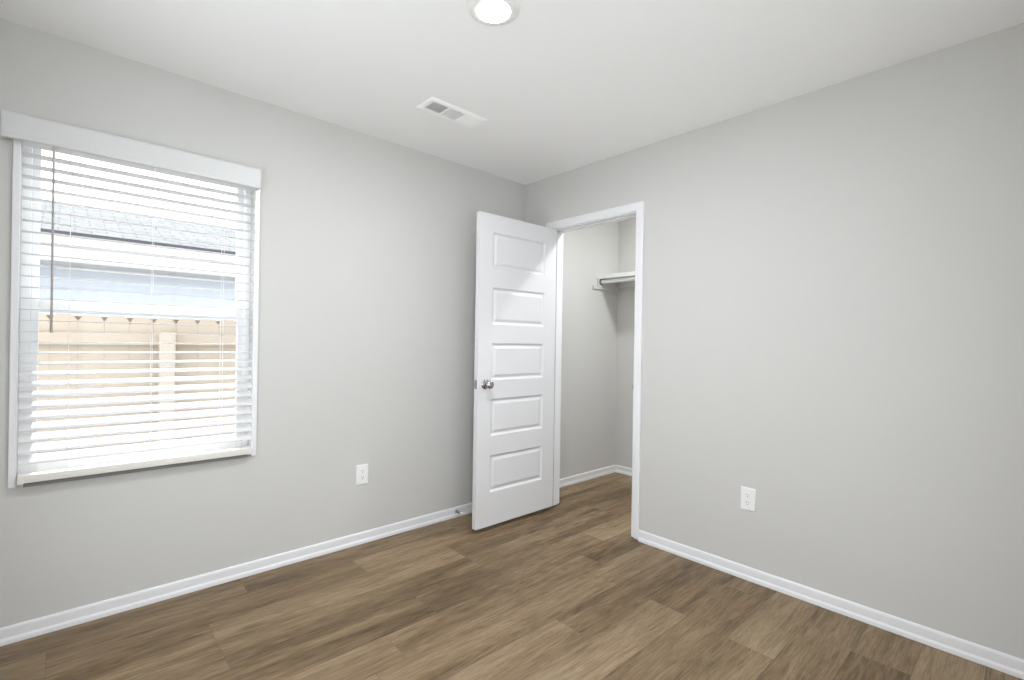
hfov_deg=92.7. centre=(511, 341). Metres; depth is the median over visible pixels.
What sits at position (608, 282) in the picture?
closet shelf
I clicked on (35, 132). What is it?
window blind
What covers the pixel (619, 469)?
baseboard
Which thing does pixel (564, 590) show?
floor
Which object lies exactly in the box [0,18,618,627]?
wall
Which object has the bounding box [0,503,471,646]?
baseboard
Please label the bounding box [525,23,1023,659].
wall
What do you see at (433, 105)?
ceiling vent
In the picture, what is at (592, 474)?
baseboard
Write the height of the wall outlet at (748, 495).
0.118 m
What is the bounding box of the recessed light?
[467,0,519,25]
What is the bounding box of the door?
[472,211,556,529]
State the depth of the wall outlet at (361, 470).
2.91 m
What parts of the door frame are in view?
casing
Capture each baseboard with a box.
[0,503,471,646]
[559,465,615,487]
[615,465,631,475]
[638,530,1023,679]
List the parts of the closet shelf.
hanging rod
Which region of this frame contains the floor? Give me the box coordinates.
[0,472,1022,679]
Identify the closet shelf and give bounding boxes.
[592,271,634,291]
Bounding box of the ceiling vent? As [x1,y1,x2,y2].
[417,97,487,127]
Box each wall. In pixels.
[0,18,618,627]
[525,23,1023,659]
[615,218,635,467]
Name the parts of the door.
knob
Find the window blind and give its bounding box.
[1,109,260,486]
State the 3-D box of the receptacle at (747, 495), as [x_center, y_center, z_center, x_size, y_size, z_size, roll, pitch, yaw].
[1.225,0.797,2.539,0.003,0.028,0.034,1,0,-43]
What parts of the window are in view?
sash, sash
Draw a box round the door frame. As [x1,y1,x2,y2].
[546,201,644,538]
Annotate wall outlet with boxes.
[356,464,367,484]
[740,486,755,511]
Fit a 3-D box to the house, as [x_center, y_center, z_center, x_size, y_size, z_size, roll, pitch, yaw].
[-6.126,-0.296,8.365,15.000,3.735,5.395,1,0,-43]
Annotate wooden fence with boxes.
[37,313,235,453]
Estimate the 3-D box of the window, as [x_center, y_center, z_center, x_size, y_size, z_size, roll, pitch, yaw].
[-1.678,-0.147,2.261,0.892,1.462,0.139,1,0,-43]
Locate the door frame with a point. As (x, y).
(633, 210)
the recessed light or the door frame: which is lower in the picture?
the door frame
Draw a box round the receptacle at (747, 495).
[744,492,750,498]
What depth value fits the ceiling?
2.08 m
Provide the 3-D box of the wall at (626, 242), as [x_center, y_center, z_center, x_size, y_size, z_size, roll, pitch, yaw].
[1.658,0.021,3.990,0.100,2.440,1.850,1,0,-43]
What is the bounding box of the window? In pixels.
[7,139,260,487]
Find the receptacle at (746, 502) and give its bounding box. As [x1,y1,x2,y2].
[744,500,750,505]
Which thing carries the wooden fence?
on the ground
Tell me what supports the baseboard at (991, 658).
attached to the wall at (833, 331)
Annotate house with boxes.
[39,199,235,321]
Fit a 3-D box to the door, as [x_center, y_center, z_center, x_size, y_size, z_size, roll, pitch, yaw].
[0.047,0.184,3.332,0.753,2.007,0.167,1,0,-43]
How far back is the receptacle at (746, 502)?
2.54 m
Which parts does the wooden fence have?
rail, rail, post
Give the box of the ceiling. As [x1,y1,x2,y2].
[0,0,1023,184]

